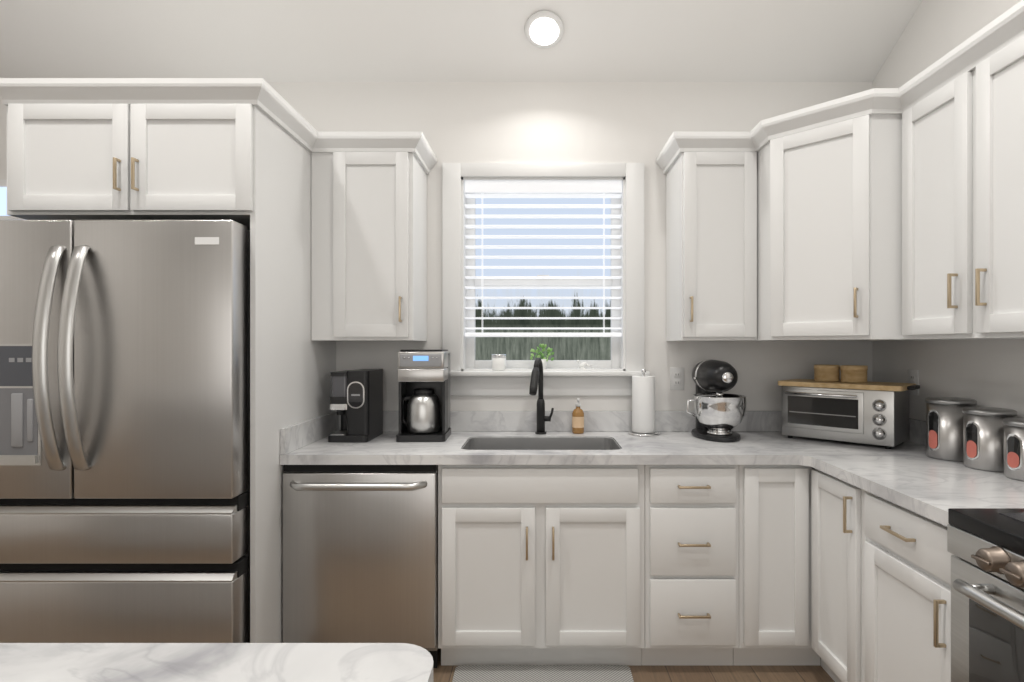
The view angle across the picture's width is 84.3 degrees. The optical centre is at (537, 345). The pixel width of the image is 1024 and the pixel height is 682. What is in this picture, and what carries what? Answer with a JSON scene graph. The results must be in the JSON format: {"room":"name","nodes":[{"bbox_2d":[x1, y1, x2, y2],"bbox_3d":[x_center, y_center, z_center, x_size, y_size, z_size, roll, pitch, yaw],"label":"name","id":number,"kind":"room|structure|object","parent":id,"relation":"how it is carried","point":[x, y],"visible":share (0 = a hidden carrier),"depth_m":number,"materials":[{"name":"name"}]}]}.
{"room":"kitchen","nodes":[
{"label":"kitchen","id":0,"kind":"room"},
{"bbox_2d":[0,82,871,468],"bbox_3d":[-1.210,-0.018,3.010,6.180,2.750,0.140,0,0,0],"label":"wall","id":1,"kind":"structure","parent":0,"point":[461,122],"depth_m":2.94,"materials":[{"name":"white paint"}]},
{"bbox_2d":[0,179,25,219],"bbox_3d":[-2.800,-0.663,2.928,0.500,0.400,0.016,0,0,0],"label":"window","id":2,"kind":"structure","parent":1,"relation":"in","point":[3,182],"depth_m":2.92,"materials":[{"name":"white"}]},
{"bbox_2d":[311,152,426,340],"bbox_3d":[-0.812,-0.466,2.749,0.470,0.879,0.376,0,0,0],"label":"upper cabinet","id":3,"kind":"object","parent":1,"relation":"attached to","point":[369,209],"visible":1,"depth_m":2.60,"materials":[{"name":"white wood"}]},
{"bbox_2d":[0,0,1023,173],"bbox_3d":[-0.171,-0.932,2.406,3.446,0.078,1.338,0,0,10],"label":"crown molding","id":4,"kind":"structure","parent":1,"relation":"attached to","point":[1008,27],"depth_m":2.09,"materials":[{"name":"white wood"}]},
{"bbox_2d":[442,163,643,370],"bbox_3d":[0.028,-0.398,2.981,1.045,1.100,0.118,0,0,0],"label":"window","id":5,"kind":"structure","parent":1,"relation":"in","point":[454,175],"depth_m":2.92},
{"bbox_2d":[491,354,505,370],"bbox_3d":[-0.205,0.086,2.960,0.078,0.085,0.078,0,0,0],"label":"candle jar","id":6,"kind":"object","parent":5,"relation":"on","point":[498,360],"visible":0.98,"depth_m":2.93,"materials":[{"name":"white glass"}]},
{"bbox_2d":[530,344,553,368],"bbox_3d":[0.018,0.057,2.966,0.120,0.143,0.080,0,0,18],"label":"plant","id":7,"kind":"object","parent":5,"relation":"on","point":[543,358],"visible":0.91,"depth_m":2.96,"materials":[{"name":"green plant"}]},
{"bbox_2d":[465,180,621,336],"bbox_3d":[0.028,-0.457,2.987,0.823,0.818,0.066,0,0,0],"label":"window blinds","id":8,"kind":"object","parent":5,"relation":"attached to","point":[471,186],"depth_m":2.97,"materials":[{"name":"white plastic"}]},
{"bbox_2d":[577,360,594,368],"bbox_3d":[0.252,0.100,2.960,0.100,0.057,0.032,0,0,0],"label":"figurine","id":9,"kind":"object","parent":5,"relation":"on","point":[582,365],"visible":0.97,"depth_m":2.95,"materials":[{"name":"white ceramic"}]},
{"bbox_2d":[466,193,619,367],"bbox_3d":[0.028,-0.373,3.047,0.855,1.010,0.065,0,0,0],"label":"window frame","id":10,"kind":"structure","parent":1,"relation":"in","point":[471,362],"depth_m":3.04,"materials":[{"name":"white plastic"}]},
{"bbox_2d":[450,371,649,395],"bbox_3d":[0.027,0.193,2.957,1.085,0.127,0.165,0,0,0],"label":"window sill","id":11,"kind":"structure","parent":1,"relation":"attached to","point":[462,383],"depth_m":2.92,"materials":[{"name":"white wood"}]},
{"bbox_2d":[280,411,925,453],"bbox_3d":[0.344,0.389,2.215,2.785,0.104,1.445,0,0,0],"label":"backsplash","id":12,"kind":"structure","parent":1,"relation":"attached to","point":[296,436],"depth_m":2.92,"materials":[{"name":"stone"}]},
{"bbox_2d":[670,368,683,389],"bbox_3d":[0.722,0.170,2.936,0.072,0.116,0.008,0,0,0],"label":"outlet","id":13,"kind":"object","parent":1,"relation":"attached to","point":[676,374],"visible":1,"depth_m":2.93,"materials":[{"name":"white plastic"}]},
{"bbox_2d":[666,152,756,340],"bbox_3d":[0.838,-0.466,2.749,0.346,0.879,0.376,0,0,0],"label":"upper cabinet","id":14,"kind":"object","parent":1,"relation":"attached to","point":[711,197],"visible":0.99,"depth_m":2.60,"materials":[{"name":"white wood"}]},
{"bbox_2d":[752,114,971,340],"bbox_3d":[1.369,-0.466,2.554,0.735,0.879,0.767,0,0,0],"label":"upper cabinet","id":15,"kind":"object","parent":1,"relation":"attached to","point":[829,197],"visible":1,"depth_m":2.27,"materials":[{"name":"white wood"}]},
{"bbox_2d":[0,0,921,81],"bbox_3d":[-1.280,-3.088,-0.430,6.320,3.570,7.020,0,0,0],"label":"ceiling","id":16,"kind":"structure","parent":0,"point":[269,40],"depth_m":2.73,"materials":[{"name":"white paint"}]},
{"bbox_2d":[525,10,563,48],"bbox_3d":[0.030,-1.497,2.677,0.184,0.092,0.170,0,0,0],"label":"ceiling light","id":17,"kind":"object","parent":16,"relation":"attached to","point":[544,29],"depth_m":2.66,"materials":[{"name":"white plastic"}]},
{"bbox_2d":[433,648,834,681],"bbox_3d":[-1.210,1.382,-0.360,6.180,0.050,6.880,0,0,0],"label":"floor","id":18,"kind":"structure","parent":0,"point":[442,673],"depth_m":2.34,"materials":[{"name":"brown wood"}]},
{"bbox_2d":[0,220,249,642],"bbox_3d":[-1.661,0.445,2.394,1.158,1.785,0.971,0,0,0],"label":"refrigerator","id":19,"kind":"object","parent":18,"relation":"on","point":[125,344],"visible":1,"depth_m":2.00,"materials":[{"name":"metal"}]},
{"bbox_2d":[7,104,335,642],"bbox_3d":[-1.512,0.226,2.494,0.925,2.262,0.886,0,0,0],"label":"surround","id":20,"kind":"object","parent":18,"relation":"on","point":[73,162],"visible":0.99,"depth_m":2.10,"materials":[{"name":"white wood"}]},
{"bbox_2d":[0,643,432,681],"bbox_3d":[-1.371,0.894,0.471,2.458,0.925,0.702,0,0,0],"label":"kitchen island","id":21,"kind":"object","parent":18,"relation":"on","point":[19,662],"visible":1,"depth_m":0.77,"materials":[{"name":"stone"}]},
{"bbox_2d":[283,465,437,667],"bbox_3d":[-0.730,0.921,2.565,0.628,0.872,0.651,0,0,0],"label":"dishwasher","id":22,"kind":"object","parent":18,"relation":"on","point":[360,542],"visible":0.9,"depth_m":2.30,"materials":[{"name":"metal"}]},
{"bbox_2d":[438,465,644,664],"bbox_3d":[0.014,0.920,2.609,0.852,0.874,0.656,0,0,0],"label":"base cabinet","id":23,"kind":"object","parent":18,"relation":"on","point":[538,564],"visible":1,"depth_m":2.32,"materials":[{"name":"white wood"}]},
{"bbox_2d":[280,431,1023,525],"bbox_3d":[0.344,0.551,1.544,2.785,0.219,2.787,0,0,0],"label":"countertop","id":24,"kind":"structure","parent":23,"relation":"on","point":[903,475],"depth_m":2.29,"materials":[{"name":"stone"}]},
{"bbox_2d":[328,369,382,441],"bbox_3d":[-0.876,0.278,2.728,0.187,0.325,0.287,0,0,0],"label":"coffee maker","id":25,"kind":"object","parent":24,"relation":"on","point":[356,395],"visible":1,"depth_m":2.61,"materials":[{"name":"black plastic"}]},
{"bbox_2d":[396,349,450,441],"bbox_3d":[-0.545,0.229,2.719,0.234,0.423,0.259,0,0,0],"label":"drip coffee maker","id":26,"kind":"object","parent":24,"relation":"on","point":[423,375],"visible":1,"depth_m":2.62,"materials":[{"name":"silver plastic"}]},
{"bbox_2d":[529,357,553,433],"bbox_3d":[0.021,0.248,2.742,0.098,0.384,0.259,0,0,7],"label":"faucet","id":27,"kind":"object","parent":24,"relation":"on","point":[536,382],"visible":1,"depth_m":2.83,"materials":[{"name":"black metal"}]},
{"bbox_2d":[462,438,620,449],"bbox_3d":[0.015,0.554,2.585,0.697,0.213,0.357,0,0,0],"label":"sink","id":28,"kind":"object","parent":24,"relation":"in","point":[467,443],"depth_m":2.76,"materials":[{"name":"silver metal"}]},
{"bbox_2d":[572,398,583,433],"bbox_3d":[0.203,0.352,2.860,0.061,0.176,0.061,0,0,0],"label":"soap bottle","id":29,"kind":"object","parent":24,"relation":"on","point":[578,414],"visible":1,"depth_m":2.84,"materials":[{"name":"brown"}]},
{"bbox_2d":[628,369,659,435],"bbox_3d":[0.530,0.277,2.835,0.156,0.327,0.156,0,0,0],"label":"paper towel","id":30,"kind":"object","parent":24,"relation":"on","point":[643,387],"visible":1,"depth_m":2.79,"materials":[{"name":"white paper"}]},
{"bbox_2d":[686,359,746,441],"bbox_3d":[0.872,0.253,2.741,0.270,0.374,0.346,0,0,22],"label":"stand mixer","id":31,"kind":"object","parent":24,"relation":"on","point":[717,413],"visible":1,"depth_m":2.62,"materials":[{"name":"black plastic"}]},
{"bbox_2d":[782,386,908,448],"bbox_3d":[1.419,0.316,2.632,0.470,0.250,0.306,0,0,45],"label":"toaster oven","id":32,"kind":"object","parent":24,"relation":"on","point":[873,417],"visible":0.97,"depth_m":2.52,"materials":[{"name":"silver metal"}]},
{"bbox_2d":[778,379,919,390],"bbox_3d":[1.437,0.179,2.626,0.545,0.021,0.270,0,0,45],"label":"cutting board","id":33,"kind":"object","parent":32,"relation":"on","point":[884,386],"visible":1,"depth_m":2.54,"materials":[{"name":"brown wood"}]},
{"bbox_2d":[814,364,839,381],"bbox_3d":[1.379,0.129,2.698,0.111,0.077,0.111,0,0,0],"label":"box","id":34,"kind":"object","parent":33,"relation":"on","point":[826,373],"visible":0.99,"depth_m":2.65,"materials":[{"name":"brown wood"}]},
{"bbox_2d":[840,365,867,382],"bbox_3d":[1.462,0.129,2.615,0.111,0.077,0.111,0,0,0],"label":"box","id":35,"kind":"object","parent":33,"relation":"on","point":[849,373],"visible":1,"depth_m":2.57,"materials":[{"name":"brown wood"}]},
{"bbox_2d":[925,397,976,460],"bbox_3d":[1.630,0.324,2.232,0.166,0.233,0.166,0,0,0],"label":"canister","id":36,"kind":"object","parent":24,"relation":"on","point":[944,415],"visible":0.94,"depth_m":2.18,"materials":[{"name":"metal"}]},
{"bbox_2d":[962,407,1016,471],"bbox_3d":[1.635,0.334,2.047,0.156,0.213,0.156,0,0,0],"label":"canister","id":37,"kind":"object","parent":24,"relation":"on","point":[983,427],"visible":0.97,"depth_m":2.00,"materials":[{"name":"metal"}]},
{"bbox_2d":[1003,418,1023,480],"bbox_3d":[1.640,0.344,1.880,0.146,0.193,0.146,0,0,0],"label":"canister","id":38,"kind":"object","parent":24,"relation":"on","point":[1013,427],"visible":1,"depth_m":1.86,"materials":[{"name":"metal"}]},
{"bbox_2d":[452,665,633,681],"bbox_3d":[0.020,1.352,2.158,0.730,0.008,0.455,0,0,0],"label":"floor mat","id":39,"kind":"object","parent":18,"relation":"on","point":[463,673],"visible":1,"depth_m":2.33,"materials":[{"name":"grey fabric"}]},
{"bbox_2d":[642,465,738,664],"bbox_3d":[0.635,0.920,2.609,0.386,0.874,0.656,0,0,0],"label":"base cabinet","id":40,"kind":"object","parent":18,"relation":"on","point":[692,511],"visible":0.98,"depth_m":2.31,"materials":[{"name":"white wood"}]},
{"bbox_2d":[733,465,819,664],"bbox_3d":[1.014,0.920,2.624,0.369,0.874,0.626,0,0,0],"label":"base cabinet","id":41,"kind":"object","parent":18,"relation":"on","point":[775,500],"visible":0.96,"depth_m":2.32,"materials":[{"name":"white wood"}]},
{"bbox_2d":[811,468,866,681],"bbox_3d":[1.409,0.920,2.172,0.656,0.874,0.454,0,0,0],"label":"base cabinet","id":42,"kind":"object","parent":18,"relation":"on","point":[838,538],"visible":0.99,"depth_m":2.12,"materials":[{"name":"white wood"}]},
{"bbox_2d":[865,491,953,681],"bbox_3d":[1.409,0.920,1.720,0.656,0.874,0.447,0,0,0],"label":"base cabinet","id":43,"kind":"object","parent":18,"relation":"on","point":[908,560],"visible":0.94,"depth_m":1.72,"materials":[{"name":"white wood"}]},
{"bbox_2d":[947,508,1023,681],"bbox_3d":[1.360,0.891,1.111,0.700,0.932,0.758,0,0,0],"label":"range","id":44,"kind":"object","parent":18,"relation":"on","point":[986,544],"visible":1,"depth_m":1.36,"materials":[{"name":"metal"}]},
{"bbox_2d":[872,0,1023,420],"bbox_3d":[1.810,-1.703,-0.430,0.140,6.120,6.740,0,0,0],"label":"wall","id":45,"kind":"structure","parent":0,"point":[990,372],"depth_m":2.42,"materials":[{"name":"white paint"}]},
{"bbox_2d":[908,369,918,394],"bbox_3d":[1.736,0.167,2.615,0.008,0.116,0.072,0,0,0],"label":"outlet","id":46,"kind":"object","parent":45,"relation":"attached to","point":[913,375],"visible":0.59,"depth_m":2.61,"materials":[{"name":"white plastic"}]},
{"bbox_2d":[902,36,1023,338],"bbox_3d":[1.549,-0.466,1.817,0.376,0.879,0.724,0,0,0],"label":"upper cabinet","id":47,"kind":"object","parent":45,"relation":"attached to","point":[963,143],"visible":1,"depth_m":1.84,"materials":[{"name":"white wood"}]},
{"label":"outside","id":48,"kind":"structure","parent":0,"visible":0},
{"bbox_2d":[476,198,610,359],"bbox_3d":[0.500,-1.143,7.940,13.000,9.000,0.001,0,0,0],"label":"window glass","id":49,"kind":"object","parent":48,"point":[515,348],"depth_m":7.94,"materials":[{"name":"clear glass"}]}
]}

